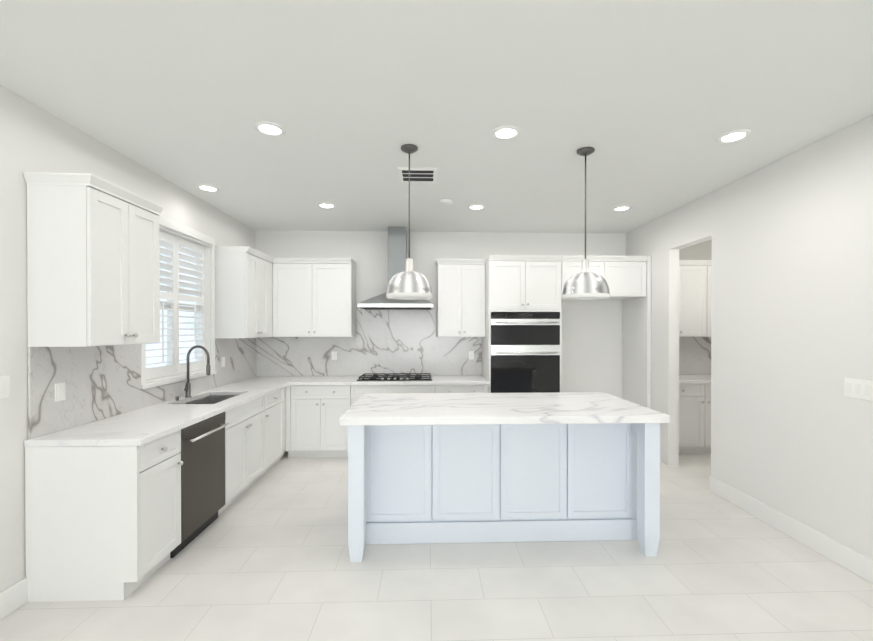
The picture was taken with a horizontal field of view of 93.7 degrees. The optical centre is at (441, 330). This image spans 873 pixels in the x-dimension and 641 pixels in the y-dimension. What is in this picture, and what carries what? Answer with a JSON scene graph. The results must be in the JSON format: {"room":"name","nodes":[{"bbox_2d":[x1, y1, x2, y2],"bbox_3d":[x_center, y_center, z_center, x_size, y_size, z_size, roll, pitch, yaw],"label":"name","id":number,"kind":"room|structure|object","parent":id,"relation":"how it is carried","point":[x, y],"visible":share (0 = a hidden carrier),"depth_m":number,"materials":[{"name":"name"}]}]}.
{"room":"kitchen","nodes":[
{"label":"kitchen","id":0,"kind":"room"},
{"bbox_2d":[0,85,255,592],"bbox_3d":[-2.203,0.144,-4.358,0.150,2.840,19.840,0,0,-2],"label":"wall","id":1,"kind":"structure","parent":0,"point":[34,138],"depth_m":2.29,"materials":[{"name":"white paint"}]},
{"bbox_2d":[0,375,9,398],"bbox_3d":[-2.341,0.301,2.182,0.008,0.120,0.080,0,0,-2],"label":"switch plate","id":2,"kind":"object","parent":1,"relation":"attached to","point":[4,386],"visible":1,"depth_m":2.19,"materials":[{"name":"white plastic"}]},
{"bbox_2d":[0,577,27,619],"bbox_3d":[-2.068,1.502,-5.897,0.015,0.139,16.438,0,0,-2],"label":"baseboard","id":3,"kind":"structure","parent":1,"relation":"attached to","point":[14,597],"depth_m":2.23,"materials":[{"name":"white wood"}]},
{"bbox_2d":[23,172,162,346],"bbox_3d":[-2.168,-0.401,2.618,0.376,0.980,0.632,0,0,-2],"label":"upper cabinet","id":4,"kind":"object","parent":1,"relation":"attached to","point":[93,259],"visible":1,"depth_m":2.33,"materials":[{"name":"white wood"}]},
{"bbox_2d":[27,338,258,438],"bbox_3d":[-2.391,0.346,3.865,0.015,0.522,3.087,0,0,-2],"label":"backsplash","id":5,"kind":"structure","parent":1,"relation":"attached to","point":[102,382],"depth_m":2.82,"materials":[{"name":"stone"}]},
{"bbox_2d":[55,382,65,401],"bbox_3d":[-2.333,0.375,2.508,0.008,0.110,0.070,0,0,-2],"label":"electrical outlet plate","id":6,"kind":"object","parent":5,"relation":"attached to","point":[60,391],"visible":1,"depth_m":2.50,"materials":[{"name":"white plastic"}]},
{"bbox_2d":[221,357,224,366],"bbox_3d":[-2.400,0.345,4.506,0.008,0.110,0.070,0,0,-2],"label":"electrical outlet plate","id":7,"kind":"object","parent":5,"relation":"attached to","point":[222,361],"visible":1,"depth_m":4.49,"materials":[{"name":"white plastic"}]},
{"bbox_2d":[141,215,216,388],"bbox_3d":[-2.446,-0.257,3.776,0.165,1.430,1.120,0,0,-2],"label":"window","id":8,"kind":"structure","parent":1,"relation":"in","point":[164,222],"depth_m":4.13,"materials":[{"name":"white wood"}]},
{"bbox_2d":[146,230,204,379],"bbox_3d":[-2.449,-0.236,3.776,0.085,1.276,0.976,0,0,-2],"label":"blind","id":9,"kind":"object","parent":8,"relation":"attached to","point":[176,245],"visible":0.71,"depth_m":3.81,"materials":[{"name":"white wood"}]},
{"bbox_2d":[215,246,273,337],"bbox_3d":[-2.243,-0.412,4.881,0.376,0.980,1.056,0,0,-2],"label":"upper cabinet","id":10,"kind":"object","parent":1,"relation":"attached to","point":[243,291],"visible":0.96,"depth_m":4.36,"materials":[{"name":"white wood"}]},
{"bbox_2d":[0,453,872,640],"bbox_3d":[1.180,1.614,-4.238,6.920,0.100,19.840,0,0,-2],"label":"floor","id":11,"kind":"structure","parent":0,"point":[265,557],"depth_m":2.45,"materials":[{"name":"tile"}]},
{"bbox_2d":[25,446,139,601],"bbox_3d":[-2.037,1.093,2.326,0.614,0.875,0.019,0,0,-2],"label":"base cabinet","id":12,"kind":"object","parent":11,"relation":"on","point":[82,522],"visible":0.86,"depth_m":2.32,"materials":[{"name":"white wood"}]},
{"bbox_2d":[126,430,182,597],"bbox_3d":[-2.028,1.092,2.537,0.642,0.875,0.400,0,0,-2],"label":"base cabinet","id":13,"kind":"object","parent":11,"relation":"on","point":[160,462],"visible":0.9,"depth_m":2.53,"materials":[{"name":"white wood"}]},
{"bbox_2d":[170,412,228,557],"bbox_3d":[-2.026,1.091,3.038,0.654,0.872,0.596,0,0,-2],"label":"dishwasher","id":14,"kind":"object","parent":11,"relation":"on","point":[202,452],"visible":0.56,"depth_m":2.99,"materials":[{"name":"black metal"}]},
{"bbox_2d":[218,396,264,514],"bbox_3d":[-2.068,1.086,3.738,0.642,0.875,0.800,0,0,-2],"label":"base cabinet","id":15,"kind":"object","parent":11,"relation":"on","point":[244,452],"visible":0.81,"depth_m":3.69,"materials":[{"name":"white wood"}]},
{"bbox_2d":[257,388,283,480],"bbox_3d":[-2.090,1.083,4.412,0.642,0.875,0.545,0,0,-2],"label":"base cabinet","id":16,"kind":"object","parent":11,"relation":"on","point":[273,431],"visible":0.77,"depth_m":4.41,"materials":[{"name":"white wood"}]},
{"bbox_2d":[24,376,299,446],"bbox_3d":[-2.075,0.726,3.864,0.644,0.235,3.111,0,0,-2],"label":"countertop","id":17,"kind":"structure","parent":16,"relation":"on","point":[142,426],"depth_m":2.86,"materials":[{"name":"stone"}]},
{"bbox_2d":[184,345,209,397],"bbox_3d":[-2.219,0.369,3.731,0.250,0.476,0.089,0,0,-2],"label":"faucet","id":18,"kind":"object","parent":17,"relation":"on","point":[187,389],"visible":1,"depth_m":3.72,"materials":[{"name":"black metal"}]},
{"bbox_2d":[277,387,287,462],"bbox_3d":[-2.137,1.080,5.052,0.594,0.875,0.733,0,0,-2],"label":"base cabinet","id":19,"kind":"object","parent":11,"relation":"on","point":[284,421],"visible":0.04,"depth_m":4.78,"materials":[{"name":"white wood"}]},
{"bbox_2d":[286,385,292,457],"bbox_3d":[-1.812,1.079,5.122,0.056,0.875,0.614,0,0,-2],"label":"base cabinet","id":20,"kind":"object","parent":11,"relation":"on","point":[288,420],"visible":0.25,"depth_m":4.82,"materials":[{"name":"white wood"}]},
{"bbox_2d":[291,385,350,457],"bbox_3d":[-1.432,1.079,5.119,0.700,0.875,0.642,0,0,-2],"label":"base cabinet","id":21,"kind":"object","parent":11,"relation":"on","point":[317,413],"visible":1,"depth_m":4.83,"materials":[{"name":"white wood"}]},
{"bbox_2d":[351,385,434,405],"bbox_3d":[-0.583,1.079,5.147,0.996,0.875,0.642,0,0,-2],"label":"base cabinet","id":22,"kind":"object","parent":11,"relation":"on","point":[358,392],"visible":0.23,"depth_m":4.86,"materials":[{"name":"white wood"}]},
{"bbox_2d":[288,375,488,385],"bbox_3d":[-0.611,0.620,5.143,2.336,0.038,0.651,0,0,-2],"label":"countertop","id":23,"kind":"structure","parent":22,"relation":"on","point":[443,379],"depth_m":4.86,"materials":[{"name":"stone"}]},
{"bbox_2d":[357,373,431,380],"bbox_3d":[-0.568,0.580,5.154,0.910,0.042,0.460,0,0,-2],"label":"cooktop","id":24,"kind":"object","parent":23,"relation":"in","point":[396,377],"visible":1,"depth_m":5.02,"materials":[{"name":"black metal"}]},
{"bbox_2d":[435,385,487,392],"bbox_3d":[0.236,1.079,5.174,0.638,0.875,0.642,0,0,-2],"label":"base cabinet","id":25,"kind":"object","parent":11,"relation":"on","point":[461,388],"visible":0.17,"depth_m":4.88,"materials":[{"name":"white wood"}]},
{"bbox_2d":[348,423,659,561],"bbox_3d":[0.415,1.070,3.175,2.092,0.914,0.905,0,0,-2],"label":"kitchen island","id":26,"kind":"object","parent":11,"relation":"on","point":[420,484],"visible":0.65,"depth_m":2.95,"materials":[{"name":"white paint"}]},
{"bbox_2d":[339,392,669,425],"bbox_3d":[0.413,0.587,3.183,2.180,0.050,1.005,0,0,-2],"label":"island countertop","id":27,"kind":"structure","parent":26,"relation":"on","point":[479,408],"depth_m":2.92,"materials":[{"name":"stone"}]},
{"bbox_2d":[482,255,561,392],"bbox_3d":[0.998,0.306,5.197,0.878,2.420,0.644,0,0,-2],"label":"tall cabinet","id":28,"kind":"object","parent":11,"relation":"on","point":[522,283],"visible":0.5,"depth_m":4.91,"materials":[{"name":"white wood"}]},
{"bbox_2d":[491,312,559,392],"bbox_3d":[0.999,0.339,5.161,0.830,1.121,0.648,0,0,-2],"label":"wall oven","id":29,"kind":"object","parent":28,"relation":"in","point":[525,352],"visible":0.94,"depth_m":4.89,"materials":[{"name":"black metal"}]},
{"bbox_2d":[622,256,650,408],"bbox_3d":[2.498,0.306,5.251,0.046,2.420,0.634,0,0,-2],"label":"panel","id":30,"kind":"object","parent":11,"relation":"on","point":[636,358],"visible":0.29,"depth_m":5.14,"materials":[{"name":"white wood"}]},
{"bbox_2d":[679,384,704,453],"bbox_3d":[2.924,1.079,5.263,0.550,0.875,0.642,0,0,-2],"label":"base cabinet","id":31,"kind":"object","parent":11,"relation":"on","point":[691,418],"visible":0.46,"depth_m":4.98,"materials":[{"name":"white wood"}]},
{"bbox_2d":[679,374,710,383],"bbox_3d":[3.410,0.620,5.282,1.522,0.038,0.641,0,0,-2],"label":"countertop","id":32,"kind":"structure","parent":31,"relation":"on","point":[696,379],"depth_m":5.05,"materials":[{"name":"stone"}]},
{"bbox_2d":[701,384,710,452],"bbox_3d":[3.476,1.078,5.282,0.550,0.875,0.642,0,0,-2],"label":"base cabinet","id":33,"kind":"object","parent":11,"relation":"on","point":[706,448],"visible":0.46,"depth_m":4.98,"materials":[{"name":"white wood"}]},
{"bbox_2d":[0,0,872,232],"bbox_3d":[1.180,-1.326,-4.253,6.920,0.100,19.840,0,0,-2],"label":"ceiling","id":34,"kind":"structure","parent":0,"point":[650,102],"depth_m":2.28,"materials":[{"name":"white paint"}]},
{"bbox_2d":[196,184,219,191],"bbox_3d":[-2.148,-1.311,3.771,0.190,0.010,0.190,0,0,-2],"label":"recessed light","id":35,"kind":"object","parent":34,"relation":"in","point":[208,188],"visible":1,"depth_m":3.76,"materials":[{"name":"white plastic"}]},
{"bbox_2d":[254,121,285,136],"bbox_3d":[-1.111,-1.305,2.655,0.190,0.010,0.190,0,0,-2],"label":"recessed light","id":36,"kind":"object","parent":34,"relation":"in","point":[269,128],"visible":1,"depth_m":2.64,"materials":[{"name":"white plastic"}]},
{"bbox_2d":[317,203,335,208],"bbox_3d":[-1.205,-1.314,4.303,0.190,0.010,0.190,0,0,-2],"label":"recessed light","id":37,"kind":"object","parent":34,"relation":"in","point":[326,205],"visible":1,"depth_m":4.29,"materials":[{"name":"white"}]},
{"bbox_2d":[386,144,432,299],"bbox_3d":[-0.229,-0.772,2.937,0.336,1.079,0.336,0,0,-2],"label":"pendant light","id":38,"kind":"object","parent":34,"relation":"hanging from","point":[409,283],"visible":1,"depth_m":2.83,"materials":[{"name":"silver metal"}]},
{"bbox_2d":[398,167,436,182],"bbox_3d":[-0.197,-1.309,3.456,0.320,0.012,0.320,0,0,-2],"label":"ceiling vent","id":39,"kind":"object","parent":34,"relation":"in","point":[423,175],"visible":0.98,"depth_m":3.46,"materials":[{"name":"white metal"}]},
{"bbox_2d":[439,198,451,204],"bbox_3d":[0.046,-1.300,4.134,0.130,0.035,0.130,0,0,-2],"label":"smoke detector","id":40,"kind":"object","parent":34,"relation":"attached to","point":[445,201],"visible":1,"depth_m":4.09,"materials":[{"name":"white plastic"}]},
{"bbox_2d":[468,204,484,209],"bbox_3d":[0.374,-1.314,4.355,0.190,0.010,0.190,0,0,-2],"label":"recessed light","id":41,"kind":"object","parent":34,"relation":"in","point":[476,206],"visible":1,"depth_m":4.34,"materials":[{"name":"white plastic"}]},
{"bbox_2d":[492,125,520,139],"bbox_3d":[0.429,-1.306,2.706,0.190,0.010,0.190,0,0,-2],"label":"recessed light","id":42,"kind":"object","parent":34,"relation":"in","point":[507,132],"visible":1,"depth_m":2.70,"materials":[{"name":"white plastic"}]},
{"bbox_2d":[561,147,609,299],"bbox_3d":[1.050,-0.772,2.980,0.336,1.079,0.336,0,0,-2],"label":"pendant light","id":43,"kind":"object","parent":34,"relation":"hanging from","point":[585,284],"visible":1,"depth_m":2.88,"materials":[{"name":"silver metal"}]},
{"bbox_2d":[612,206,630,210],"bbox_3d":[1.943,-1.314,4.407,0.190,0.010,0.190,0,0,-2],"label":"recessed light","id":44,"kind":"object","parent":34,"relation":"in","point":[621,208],"visible":1,"depth_m":4.40,"materials":[{"name":"white"}]},
{"bbox_2d":[716,129,750,142],"bbox_3d":[1.968,-1.306,2.757,0.190,0.010,0.190,0,0,-2],"label":"recessed light","id":45,"kind":"object","parent":34,"relation":"in","point":[734,136],"visible":1,"depth_m":2.75,"materials":[{"name":"white plastic"}]},
{"bbox_2d":[255,230,625,397],"bbox_3d":[0.928,0.094,5.596,6.770,2.840,0.150,0,0,-2],"label":"wall","id":46,"kind":"structure","parent":0,"point":[591,345],"depth_m":5.52,"materials":[{"name":"white paint"}]},
{"bbox_2d":[273,257,355,336],"bbox_3d":[-1.611,-0.414,5.242,0.968,0.980,0.376,0,0,-2],"label":"upper cabinet","id":47,"kind":"object","parent":46,"relation":"attached to","point":[314,297],"visible":0.96,"depth_m":5.09,"materials":[{"name":"white wood"}]},
{"bbox_2d":[259,305,481,375],"bbox_3d":[-0.937,0.127,5.449,2.967,0.944,0.015,0,0,-2],"label":"backsplash","id":48,"kind":"structure","parent":46,"relation":"attached to","point":[385,341],"depth_m":5.45,"materials":[{"name":"stone"}]},
{"bbox_2d":[332,351,336,359],"bbox_3d":[-1.417,0.330,5.422,0.070,0.110,0.008,0,0,-2],"label":"electrical outlet plate","id":49,"kind":"object","parent":48,"relation":"attached to","point":[334,355],"visible":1,"depth_m":5.42,"materials":[{"name":"white plastic"}]},
{"bbox_2d":[469,351,473,358],"bbox_3d":[0.402,0.330,5.482,0.070,0.110,0.008,0,0,-2],"label":"electrical outlet plate","id":50,"kind":"object","parent":48,"relation":"attached to","point":[471,354],"visible":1,"depth_m":5.48,"materials":[{"name":"white plastic"}]},
{"bbox_2d":[357,227,432,309],"bbox_3d":[-0.565,-0.801,5.207,0.920,1.042,0.479,0,0,-2],"label":"range hood","id":51,"kind":"object","parent":46,"relation":"attached to","point":[397,247],"visible":0.67,"depth_m":5.20,"materials":[{"name":"silver metal"}]},
{"bbox_2d":[436,258,485,336],"bbox_3d":[0.241,-0.414,5.304,0.622,0.980,0.376,0,0,-2],"label":"upper cabinet","id":52,"kind":"object","parent":46,"relation":"attached to","point":[460,297],"visible":1,"depth_m":5.15,"materials":[{"name":"white wood"}]},
{"bbox_2d":[561,255,647,299],"bbox_3d":[1.956,-0.659,5.223,1.034,0.490,0.642,0,0,-2],"label":"upper cabinet","id":53,"kind":"object","parent":46,"relation":"attached to","point":[624,277],"visible":0.6,"depth_m":4.94,"materials":[{"name":"white wood"}]},
{"bbox_2d":[679,337,710,374],"bbox_3d":[3.400,0.337,5.594,1.522,0.522,0.015,0,0,-2],"label":"backsplash","id":54,"kind":"structure","parent":46,"relation":"attached to","point":[694,355],"depth_m":5.59,"materials":[{"name":"stone"}]},
{"bbox_2d":[706,260,711,336],"bbox_3d":[3.786,-0.415,5.422,0.760,0.980,0.376,0,0,-2],"label":"pantry cabinet","id":55,"kind":"object","parent":46,"relation":"attached to","point":[709,278],"visible":0.12,"depth_m":5.25,"materials":[{"name":"white wood"}]},
{"bbox_2d":[679,239,711,259],"bbox_3d":[3.405,-1.116,5.417,1.526,0.413,0.358,0,0,-2],"label":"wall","id":56,"kind":"structure","parent":0,"point":[701,251],"depth_m":5.23,"materials":[{"name":"grey paint"}]},
{"bbox_2d":[626,115,872,559],"bbox_3d":[2.899,0.144,-4.188,0.120,2.840,19.540,0,0,-2],"label":"wall","id":57,"kind":"structure","parent":0,"point":[791,236],"depth_m":3.06,"materials":[{"name":"white paint"}]},
{"bbox_2d":[679,260,707,336],"bbox_3d":[3.025,-0.415,5.396,0.760,0.980,0.376,0,0,-2],"label":"pantry cabinet","id":58,"kind":"object","parent":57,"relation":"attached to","point":[692,298],"visible":0.38,"depth_m":5.25,"materials":[{"name":"white wood"}]},
{"bbox_2d":[710,476,872,583],"bbox_3d":[2.859,1.497,-5.023,0.015,0.139,17.856,0,0,-2],"label":"baseboard","id":59,"kind":"structure","parent":57,"relation":"attached to","point":[855,562],"depth_m":2.95,"materials":[{"name":"white wood"}]},
{"bbox_2d":[844,378,872,400],"bbox_3d":[2.610,0.364,2.559,0.008,0.120,0.167,0,0,-2],"label":"switch plate","id":60,"kind":"object","parent":57,"relation":"attached to","point":[858,388],"visible":1,"depth_m":2.56,"materials":[{"name":"white plastic"}]},
{"label":"outside","id":61,"kind":"structure","parent":0,"visible":0},
{"bbox_2d":[146,246,195,367],"bbox_3d":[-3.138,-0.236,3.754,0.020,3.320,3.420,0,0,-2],"label":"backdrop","id":62,"kind":"structure","parent":61,"point":[159,352],"depth_m":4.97,"materials":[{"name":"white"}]}
]}

